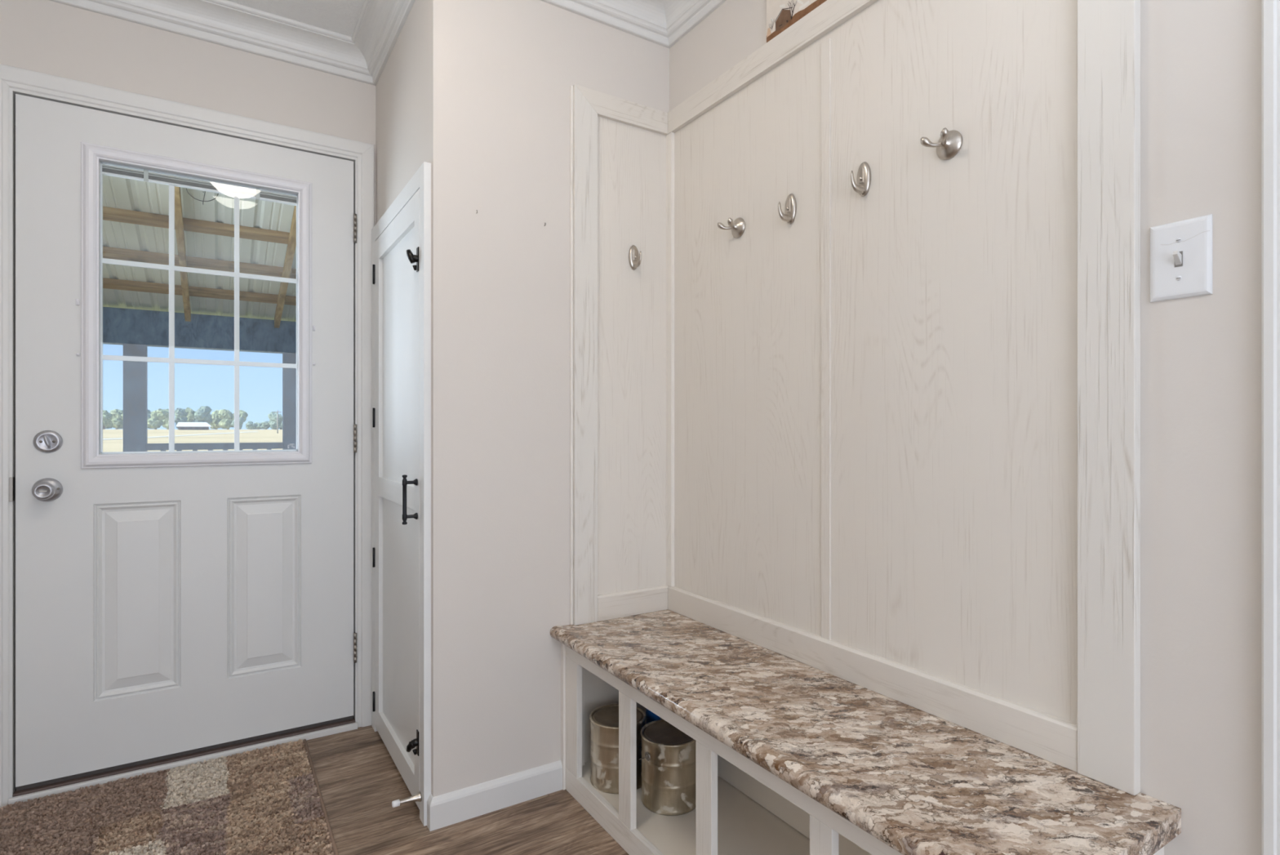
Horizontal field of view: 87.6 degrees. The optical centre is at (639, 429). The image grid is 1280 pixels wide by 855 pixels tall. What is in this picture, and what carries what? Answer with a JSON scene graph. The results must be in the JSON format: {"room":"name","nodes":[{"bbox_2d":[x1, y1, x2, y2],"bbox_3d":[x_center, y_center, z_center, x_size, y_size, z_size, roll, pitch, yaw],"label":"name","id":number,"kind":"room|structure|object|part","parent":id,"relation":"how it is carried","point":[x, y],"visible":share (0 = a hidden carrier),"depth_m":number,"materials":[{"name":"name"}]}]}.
{"room":"entryway","nodes":[
{"label":"entryway","id":0,"kind":"room"},
{"bbox_2d":[0,0,375,225],"bbox_3d":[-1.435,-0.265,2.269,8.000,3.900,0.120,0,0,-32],"label":"wall","id":1,"kind":"structure","parent":0,"point":[46,37],"depth_m":2.16,"materials":[{"name":"paint"}]},
{"bbox_2d":[15,93,356,786],"bbox_3d":[-1.425,0.030,2.186,0.928,2.022,0.110,0,0,-32],"label":"door","id":2,"kind":"structure","parent":1,"relation":"in","point":[171,601],"depth_m":2.13,"materials":[{"name":"white paint"}]},
{"bbox_3d":[-1.745,0.177,1.958,0.070,0.070,0.064,0,0,-32],"label":"knob","id":3,"kind":"part","parent":2,"relation":"part of","materials":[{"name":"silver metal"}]},
{"bbox_3d":[-1.582,0.529,2.105,0.221,0.605,0.010,0,0,-32],"label":"raised panel","id":4,"kind":"part","parent":2,"relation":"part of","materials":[{"name":"white paint"}]},
{"bbox_3d":[-1.429,-0.378,2.194,0.632,0.990,0.028,0,0,-32],"label":"lite frame","id":5,"kind":"part","parent":2,"relation":"part of","materials":[{"name":"white plastic"}]},
{"bbox_3d":[-1.442,-0.797,2.216,0.544,0.006,0.014,0,0,-32],"label":"blind rail","id":6,"kind":"part","parent":2,"relation":"part of","materials":[{"name":"white"}]},
{"bbox_3d":[-1.287,0.529,2.292,0.222,0.605,0.010,0,0,-32],"label":"raised panel","id":7,"kind":"part","parent":2,"relation":"part of","materials":[{"name":"white paint"}]},
{"bbox_2d":[0,63,374,807],"bbox_3d":[-1.462,0.015,2.236,1.058,2.139,0.148,0,0,-32],"label":"trim","id":8,"kind":"structure","parent":1,"relation":"attached to","point":[13,80],"depth_m":2.10,"materials":[{"name":"white paint"}]},
{"bbox_3d":[-1.833,0.172,1.948,0.008,0.070,0.028,0,0,-32],"label":"strike plate","id":9,"kind":"part","parent":8,"relation":"part of","materials":[{"name":"metal"}]},
{"bbox_2d":[225,0,364,37],"bbox_3d":[0.080,-1.431,0.184,2.432,0.100,5.025,0,0,-32],"label":"ceiling","id":10,"kind":"structure","parent":0,"point":[339,16],"depth_m":2.20,"materials":[{"name":"white paint"}]},
{"bbox_2d":[0,724,629,854],"bbox_3d":[0.051,1.115,0.230,2.432,0.060,5.135,0,0,-32],"label":"floor","id":11,"kind":"structure","parent":0,"point":[359,780],"depth_m":1.85,"materials":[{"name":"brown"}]},
{"bbox_2d":[0,738,338,854],"bbox_3d":[-1.171,1.078,1.589,0.801,0.014,1.252,0,0,-32],"label":"rug","id":12,"kind":"object","parent":11,"relation":"on","point":[265,800],"visible":1,"depth_m":1.87,"materials":[{"name":"brown carpet"}]},
{"bbox_2d":[560,642,1164,854],"bbox_3d":[0.299,0.859,1.548,0.401,0.452,1.387,0,0,-32],"label":"storage bench","id":13,"kind":"object","parent":11,"relation":"on","point":[742,807],"visible":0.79,"depth_m":1.71,"materials":[{"name":"paint"}]},
{"bbox_3d":[0.144,1.052,1.450,0.018,0.066,1.387,0,0,-32],"label":"rail","id":14,"kind":"part","parent":13,"relation":"part of","materials":[{"name":"paint"}]},
{"bbox_3d":[-0.064,0.859,2.131,0.358,0.451,0.012,0,0,-32],"label":"panel","id":15,"kind":"part","parent":13,"relation":"part of","materials":[{"name":"paint"}]},
{"bbox_2d":[589,703,646,793],"bbox_3d":[-0.062,0.929,1.960,0.173,0.188,0.173,0,0,-24],"label":"metal bucket","id":16,"kind":"object","parent":13,"relation":"on","point":[604,735],"visible":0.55,"depth_m":1.90,"materials":[{"name":"metal"}]},
{"bbox_3d":[-0.065,0.840,1.959,0.152,0.005,0.152,0,0,-38],"label":"can lid","id":17,"kind":"part","parent":16,"relation":"part of","materials":[{"name":"metal"}]},
{"bbox_2d":[645,707,662,724],"bbox_3d":[0.094,0.901,2.019,0.158,0.245,0.158,0,0,18],"label":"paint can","id":18,"kind":"object","parent":13,"relation":"on","point":[651,716],"visible":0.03,"depth_m":1.98,"materials":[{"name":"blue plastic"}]},
{"bbox_2d":[639,719,695,815],"bbox_3d":[0.081,0.929,1.854,0.171,0.188,0.171,0,0,-37],"label":"metal bucket","id":19,"kind":"object","parent":13,"relation":"on","point":[668,753],"visible":0.84,"depth_m":1.78,"materials":[{"name":"metal"}]},
{"bbox_3d":[0.083,0.840,1.851,0.150,0.005,0.150,0,0,-6],"label":"can lid","id":20,"kind":"part","parent":19,"relation":"part of","materials":[{"name":"metal"}]},
{"bbox_3d":[0.144,0.658,1.450,0.018,0.048,1.387,0,0,-32],"label":"rail","id":21,"kind":"part","parent":13,"relation":"part of","materials":[{"name":"paint"}]},
{"bbox_2d":[550,608,1181,854],"bbox_3d":[0.290,0.612,1.529,0.437,0.042,1.409,0,0,-32],"label":"countertop","id":22,"kind":"structure","parent":13,"relation":"on","point":[917,781],"depth_m":1.22,"materials":[{"name":"stone"}]},
{"bbox_3d":[0.676,0.859,0.977,0.375,0.451,0.018,0,0,-32],"label":"panel","id":23,"kind":"part","parent":13,"relation":"part of","materials":[{"name":"white paint"}]},
{"bbox_2d":[375,0,469,796],"bbox_3d":[-0.732,-0.163,2.180,0.100,2.536,0.783,0,0,-32],"label":"wall","id":24,"kind":"structure","parent":0,"point":[422,89],"depth_m":1.85,"materials":[{"name":"paint"}]},
{"bbox_2d":[372,188,419,808],"bbox_3d":[-0.798,0.193,2.134,0.061,1.740,0.636,0,0,-32],"label":"door","id":25,"kind":"structure","parent":24,"relation":"in","point":[396,268],"depth_m":2.14,"materials":[{"name":"white wood"}]},
{"bbox_3d":[-0.775,1.026,2.135,0.018,0.073,0.502,0,0,-32],"label":"rail","id":26,"kind":"part","parent":25,"relation":"part of","materials":[{"name":"white wood"}]},
{"bbox_3d":[-0.775,0.198,2.135,0.018,0.067,0.502,0,0,-32],"label":"rail","id":27,"kind":"part","parent":25,"relation":"part of","materials":[{"name":"white wood"}]},
{"bbox_3d":[-0.775,-0.639,2.135,0.018,0.075,0.502,0,0,-32],"label":"rail","id":28,"kind":"part","parent":25,"relation":"part of","materials":[{"name":"white wood"}]},
{"bbox_3d":[-0.769,0.611,2.139,0.006,0.759,0.506,0,0,-32],"label":"flat panel","id":29,"kind":"part","parent":25,"relation":"part of","materials":[{"name":"white wood"}]},
{"bbox_3d":[-0.769,-0.219,2.139,0.006,0.766,0.506,0,0,-32],"label":"flat panel","id":30,"kind":"part","parent":25,"relation":"part of","materials":[{"name":"white wood"}]},
{"bbox_3d":[-0.660,0.195,1.873,0.014,0.140,0.014,0,0,-32],"label":"pull handle","id":31,"kind":"part","parent":25,"relation":"part of","materials":[{"name":"black metal"}]},
{"bbox_3d":[-0.646,0.147,1.882,0.034,0.019,0.019,0,0,-32],"label":"handle post","id":32,"kind":"part","parent":25,"relation":"part of","materials":[{"name":"black metal"}]},
{"bbox_3d":[-0.646,0.243,1.882,0.034,0.019,0.019,0,0,-32],"label":"handle post","id":33,"kind":"part","parent":25,"relation":"part of","materials":[{"name":"black metal"}]},
{"bbox_3d":[-0.640,0.889,1.873,0.028,0.043,0.024,0,0,-32],"label":"latch lever","id":34,"kind":"part","parent":25,"relation":"part of","materials":[{"name":"black metal"}]},
{"bbox_3d":[-0.640,-0.477,1.873,0.028,0.058,0.024,0,0,-32],"label":"latch lever","id":35,"kind":"part","parent":25,"relation":"part of","materials":[{"name":"black metal"}]},
{"bbox_2d":[371,161,431,826],"bbox_3d":[-0.780,0.175,2.145,0.020,1.820,0.736,0,0,-32],"label":"trim","id":36,"kind":"structure","parent":24,"relation":"attached to","point":[421,180],"depth_m":1.84,"materials":[{"name":"white wood"}]},
{"bbox_2d":[391,791,422,807],"bbox_3d":[-0.643,1.019,1.838,0.076,0.025,0.025,0,0,-32],"label":"door stop","id":37,"kind":"object","parent":24,"relation":"attached to","point":[417,797],"visible":1,"depth_m":1.84,"materials":[{"name":"silver metal"}]},
{"bbox_3d":[-0.636,1.019,1.842,0.060,0.025,0.025,0,0,-32],"label":"stem","id":38,"kind":"part","parent":37,"relation":"part of","materials":[{"name":"silver metal"}]},
{"bbox_2d":[469,0,669,786],"bbox_3d":[-0.217,-0.163,2.101,0.685,2.536,0.100,0,0,-32],"label":"wall","id":39,"kind":"structure","parent":0,"point":[526,56],"depth_m":1.96,"materials":[{"name":"paint"}]},
{"bbox_2d":[426,760,562,831],"bbox_3d":[-0.406,1.043,1.927,0.403,0.084,0.032,0,0,-32],"label":"baseboard","id":40,"kind":"structure","parent":39,"relation":"attached to","point":[454,806],"depth_m":1.90,"materials":[{"name":"white paint"}]},
{"bbox_3d":[-0.572,1.043,1.823,0.012,0.084,0.032,0,0,-32],"label":"baseboard","id":41,"kind":"part","parent":40,"relation":"part of","materials":[{"name":"white paint"}]},
{"bbox_2d":[669,0,1261,854],"bbox_3d":[1.039,-0.163,0.849,0.100,2.536,4.925,0,0,-32],"label":"wall","id":42,"kind":"structure","parent":0,"point":[1201,60],"depth_m":1.03,"materials":[{"name":"paint"}]},
{"bbox_2d":[48,0,726,85],"bbox_3d":[0.053,-1.331,0.226,2.232,0.100,4.925,0,0,-32],"label":"trim","id":43,"kind":"structure","parent":42,"relation":"attached to","point":[362,57],"depth_m":2.18,"materials":[{"name":"white paint"}]},
{"bbox_3d":[-1.568,-1.331,2.055,1.447,0.100,0.100,0,0,-32],"label":"crown moulding","id":44,"kind":"part","parent":43,"relation":"part of","materials":[{"name":"white paint"}]},
{"bbox_3d":[-0.789,-1.331,2.085,0.100,0.100,0.882,0,0,-32],"label":"crown moulding","id":45,"kind":"part","parent":43,"relation":"part of","materials":[{"name":"white paint"}]},
{"bbox_3d":[-0.248,-1.331,1.964,0.884,0.100,0.100,0,0,-32],"label":"crown moulding","id":46,"kind":"part","parent":43,"relation":"part of","materials":[{"name":"white paint"}]},
{"bbox_3d":[1.164,-1.331,0.465,0.100,0.100,4.142,0,0,-32],"label":"crown moulding","id":47,"kind":"part","parent":43,"relation":"part of","materials":[{"name":"white paint"}]},
{"bbox_2d":[628,244,641,270],"bbox_3d":[-0.009,-0.558,2.141,0.038,0.081,0.047,0,0,-32],"label":"coat hook","id":48,"kind":"object","parent":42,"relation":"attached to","point":[634,259],"visible":1,"depth_m":2.15,"materials":[{"name":"silver metal"}]},
{"bbox_2d":[717,217,745,238],"bbox_3d":[0.262,-0.587,1.921,0.058,0.058,0.060,0,0,-32],"label":"coat hook","id":49,"kind":"object","parent":42,"relation":"attached to","point":[737,227],"visible":1,"depth_m":1.92,"materials":[{"name":"silver metal"}]},
{"bbox_3d":[0.275,-0.587,1.930,0.027,0.058,0.058,0,0,-32],"label":"plate","id":50,"kind":"part","parent":49,"relation":"part of","materials":[{"name":"silver metal"}]},
{"bbox_2d":[777,193,796,224],"bbox_3d":[0.379,-0.583,1.746,0.047,0.081,0.038,0,0,-32],"label":"coat hook","id":51,"kind":"object","parent":42,"relation":"attached to","point":[790,207],"visible":1,"depth_m":1.75,"materials":[{"name":"silver metal"}]},
{"bbox_3d":[0.394,-0.583,1.756,0.010,0.081,0.038,0,0,-32],"label":"plate","id":52,"kind":"part","parent":51,"relation":"part of","materials":[{"name":"silver metal"}]},
{"bbox_2d":[569,0,1140,795],"bbox_3d":[0.304,-0.230,1.570,0.371,1.648,1.355,0,0,-32],"label":"wall paneling","id":53,"kind":"structure","parent":42,"relation":"attached to","point":[886,441],"depth_m":1.49,"materials":[{"name":"white paint"}]},
{"bbox_3d":[-0.050,-1.018,2.137,0.362,0.071,0.018,0,0,-32],"label":"rail","id":54,"kind":"part","parent":53,"relation":"part of","materials":[{"name":"paint"}]},
{"bbox_3d":[-0.017,0.555,2.158,0.283,0.078,0.018,0,0,-32],"label":"rail","id":55,"kind":"part","parent":53,"relation":"part of","materials":[{"name":"paint"}]},
{"bbox_3d":[0.429,-1.018,1.700,0.020,0.071,1.268,0,0,-32],"label":"rail","id":56,"kind":"part","parent":53,"relation":"part of","materials":[{"name":"paint"}]},
{"bbox_2d":[766,0,826,42],"bbox_3d":[0.517,-1.152,1.570,0.010,0.196,0.622,0,0,-32],"label":"landscape picture","id":57,"kind":"object","parent":53,"relation":"on","point":[781,15],"visible":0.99,"depth_m":1.77,"materials":[{"name":"brown paint"}]},
{"bbox_3d":[0.429,0.555,1.700,0.020,0.078,1.267,0,0,-32],"label":"rail","id":58,"kind":"part","parent":53,"relation":"part of","materials":[{"name":"paint"}]},
{"bbox_2d":[850,161,871,196],"bbox_3d":[0.505,-0.586,1.547,0.047,0.081,0.038,0,0,-32],"label":"coat hook","id":59,"kind":"object","parent":42,"relation":"attached to","point":[864,174],"visible":1,"depth_m":1.55,"materials":[{"name":"silver metal"}]},
{"bbox_2d":[920,128,962,159],"bbox_3d":[0.615,-0.588,1.363,0.058,0.058,0.060,0,0,-32],"label":"coat hook","id":60,"kind":"object","parent":42,"relation":"attached to","point":[949,143],"visible":1,"depth_m":1.36,"materials":[{"name":"silver metal"}]},
{"bbox_3d":[0.628,-0.588,1.371,0.027,0.058,0.058,0,0,-32],"label":"plate","id":61,"kind":"part","parent":60,"relation":"part of","materials":[{"name":"silver metal"}]},
{"bbox_2d":[1150,213,1212,302],"bbox_3d":[0.843,-0.268,1.046,0.020,0.122,0.080,0,0,-32],"label":"light switch","id":62,"kind":"object","parent":42,"relation":"attached to","point":[1181,251],"visible":1,"depth_m":1.04,"materials":[{"name":"white plastic"}]},
{"bbox_2d":[1261,0,1279,854],"bbox_3d":[0.917,0.015,0.932,0.018,2.140,0.071,0,0,-32],"label":"trim","id":63,"kind":"structure","parent":42,"relation":"attached to","point":[1270,9],"depth_m":0.95,"materials":[{"name":"white paint"}]},
{"label":"outside","id":64,"kind":"structure","parent":0,"visible":0},
{"bbox_2d":[99,429,282,453],"bbox_3d":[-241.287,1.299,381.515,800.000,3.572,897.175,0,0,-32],"label":"field","id":65,"kind":"structure","parent":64,"point":[262,435],"depth_m":78.91,"materials":[{"name":"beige plant"}]},
{"bbox_2d":[102,409,113,429],"bbox_3d":[-141.426,-2.740,175.894,3.944,5.181,3.857,0,0,-32],"label":"tree","id":66,"kind":"object","parent":65,"relation":"on","point":[107,416],"visible":0.58,"depth_m":175.76,"materials":[{"name":"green plant"}]},
{"bbox_2d":[110,408,123,429],"bbox_3d":[-143.675,-3.024,183.998,4.195,5.741,4.100,0,0,-32],"label":"tree","id":67,"kind":"object","parent":65,"relation":"on","point":[117,420],"visible":0.77,"depth_m":182.99,"materials":[{"name":"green plant"}]},
{"bbox_2d":[147,409,151,419],"bbox_3d":[-139.588,-3.414,187.504,5.246,6.518,4.449,0,0,-32],"label":"tree","id":68,"kind":"object","parent":65,"relation":"on","point":[148,411],"visible":0.08,"depth_m":187.03,"materials":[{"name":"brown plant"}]},
{"bbox_2d":[147,408,168,429],"bbox_3d":[-130.766,-3.030,180.811,5.345,5.762,4.194,0,0,-32],"label":"tree","id":69,"kind":"object","parent":65,"relation":"on","point":[155,421],"visible":0.98,"depth_m":180.11,"materials":[{"name":"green plant"}]},
{"bbox_2d":[161,408,168,429],"bbox_3d":[-133.812,-3.140,189.198,3.084,5.975,4.602,0,0,-32],"label":"tree","id":70,"kind":"object","parent":65,"relation":"on","point":[166,422],"visible":0.3,"depth_m":187.74,"materials":[{"name":"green plant"}]},
{"bbox_2d":[174,408,187,428],"bbox_3d":[-127.571,-3.162,185.551,3.118,6.021,3.670,0,0,-32],"label":"tree","id":71,"kind":"object","parent":65,"relation":"on","point":[180,415],"visible":0.78,"depth_m":184.34,"materials":[{"name":"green plant"}]},
{"bbox_2d":[185,407,195,422],"bbox_3d":[-130.046,-3.397,193.464,4.178,6.485,4.568,0,0,-32],"label":"tree","id":72,"kind":"object","parent":65,"relation":"on","point":[190,415],"visible":0.51,"depth_m":191.72,"materials":[{"name":"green plant"}]},
{"bbox_2d":[176,422,212,429],"bbox_3d":[-113.853,-1.063,170.553,7.600,1.950,6.200,0,0,-32],"label":"barn","id":73,"kind":"object","parent":65,"relation":"on","point":[181,425],"visible":0.96,"depth_m":168.83,"materials":[{"name":"silver metal"}]},
{"bbox_2d":[192,405,213,424],"bbox_3d":[-123.374,-3.559,188.268,4.803,6.811,4.437,0,0,-32],"label":"tree","id":74,"kind":"object","parent":65,"relation":"on","point":[202,414],"visible":0.72,"depth_m":187.47,"materials":[{"name":"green plant"}]},
{"bbox_2d":[209,409,222,429],"bbox_3d":[-124.022,-3.071,195.496,3.790,5.835,4.543,0,0,-32],"label":"tree","id":75,"kind":"object","parent":65,"relation":"on","point":[215,419],"visible":0.65,"depth_m":193.94,"materials":[{"name":"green plant"}]},
{"bbox_2d":[217,408,234,429],"bbox_3d":[-117.514,-3.074,190.669,5.458,5.848,3.719,0,0,-32],"label":"tree","id":76,"kind":"object","parent":65,"relation":"on","point":[227,416],"visible":0.88,"depth_m":189.31,"materials":[{"name":"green plant"}]},
{"bbox_2d":[231,417,244,428],"bbox_3d":[-109.856,-1.826,182.437,3.258,3.496,2.927,0,0,-32],"label":"tree","id":77,"kind":"object","parent":65,"relation":"on","point":[242,420],"visible":0.55,"depth_m":182.01,"materials":[{"name":"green plant"}]},
{"bbox_2d":[233,409,248,429],"bbox_3d":[-119.605,-3.128,199.430,4.369,5.948,3.681,0,0,-32],"label":"tree","id":78,"kind":"object","parent":65,"relation":"on","point":[243,414],"visible":0.2,"depth_m":199.07,"materials":[{"name":"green plant"}]},
{"bbox_2d":[245,421,257,429],"bbox_3d":[-150.339,-1.856,258.318,4.184,3.380,4.184,0,0,-32],"label":"tree","id":79,"kind":"object","parent":65,"relation":"on","point":[250,424],"visible":0.99,"depth_m":257.24,"materials":[{"name":"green plant"}]},
{"bbox_2d":[252,422,262,429],"bbox_3d":[-153.145,-1.705,268.250,5.008,3.070,4.002,0,0,-32],"label":"tree","id":80,"kind":"object","parent":65,"relation":"on","point":[258,427],"visible":0.59,"depth_m":267.16,"materials":[{"name":"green plant"}]},
{"bbox_2d":[260,421,270,429],"bbox_3d":[-145.227,-1.864,259.308,4.224,3.393,4.986,0,0,-32],"label":"tree","id":81,"kind":"object","parent":65,"relation":"on","point":[265,424],"visible":0.84,"depth_m":258.06,"materials":[{"name":"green plant"}]},
{"bbox_2d":[267,411,282,429],"bbox_3d":[-103.408,-2.739,189.360,3.812,5.271,4.098,0,0,-32],"label":"tree","id":82,"kind":"object","parent":65,"relation":"on","point":[272,415],"visible":0.86,"depth_m":188.16,"materials":[{"name":"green plant"}]},
{"bbox_2d":[273,409,281,433],"bbox_3d":[-62.455,-1.412,115.028,1.200,4.100,0.220,0,0,-32],"label":"utility pole","id":83,"kind":"object","parent":65,"relation":"on","point":[277,411],"visible":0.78,"depth_m":114.97,"materials":[{"name":"grey"}]},
{"bbox_3d":[-2.685,1.180,4.245,8.000,0.130,4.554,0,0,-32],"label":"floor","id":84,"kind":"structure","parent":0,"visible":0},
{"bbox_2d":[102,164,296,451],"bbox_3d":[-2.777,-0.510,4.278,7.320,3.250,4.700,0,0,-32],"label":"porch","id":85,"kind":"structure","parent":84,"relation":"on","point":[135,213],"depth_m":5.30,"materials":[{"name":"white metal"}]},
{"bbox_3d":[-4.236,0.200,5.603,0.152,1.830,0.152,0,0,-32],"label":"post","id":86,"kind":"part","parent":85,"relation":"part of","materials":[{"name":"blue wood"}]},
{"bbox_2d":[186,178,218,204],"bbox_3d":[-2.522,-1.452,3.848,0.160,0.305,0.059,0,0,-32],"label":"wire hanger","id":87,"kind":"object","parent":85,"relation":"hanging from","point":[189,179],"visible":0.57,"depth_m":3.84,"materials":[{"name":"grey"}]},
{"bbox_2d":[146,442,283,451],"bbox_3d":[-3.018,0.549,6.374,2.728,0.872,0.090,0,0,-32],"label":"porch railing","id":88,"kind":"object","parent":85,"relation":"attached to","point":[202,446],"visible":0.22,"depth_m":5.87,"materials":[{"name":"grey wood"}]},
{"bbox_3d":[-3.245,0.200,6.230,0.152,1.830,0.152,0,0,-32],"label":"post","id":89,"kind":"part","parent":85,"relation":"part of","materials":[{"name":"blue wood"}]},
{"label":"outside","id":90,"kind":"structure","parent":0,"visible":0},
{"bbox_2d":[102,431,257,439],"bbox_3d":[-73.544,0.668,85.416,47.000,0.917,109.000,0,0,-32],"label":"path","id":91,"kind":"structure","parent":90,"point":[248,431],"depth_m":93.70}
]}

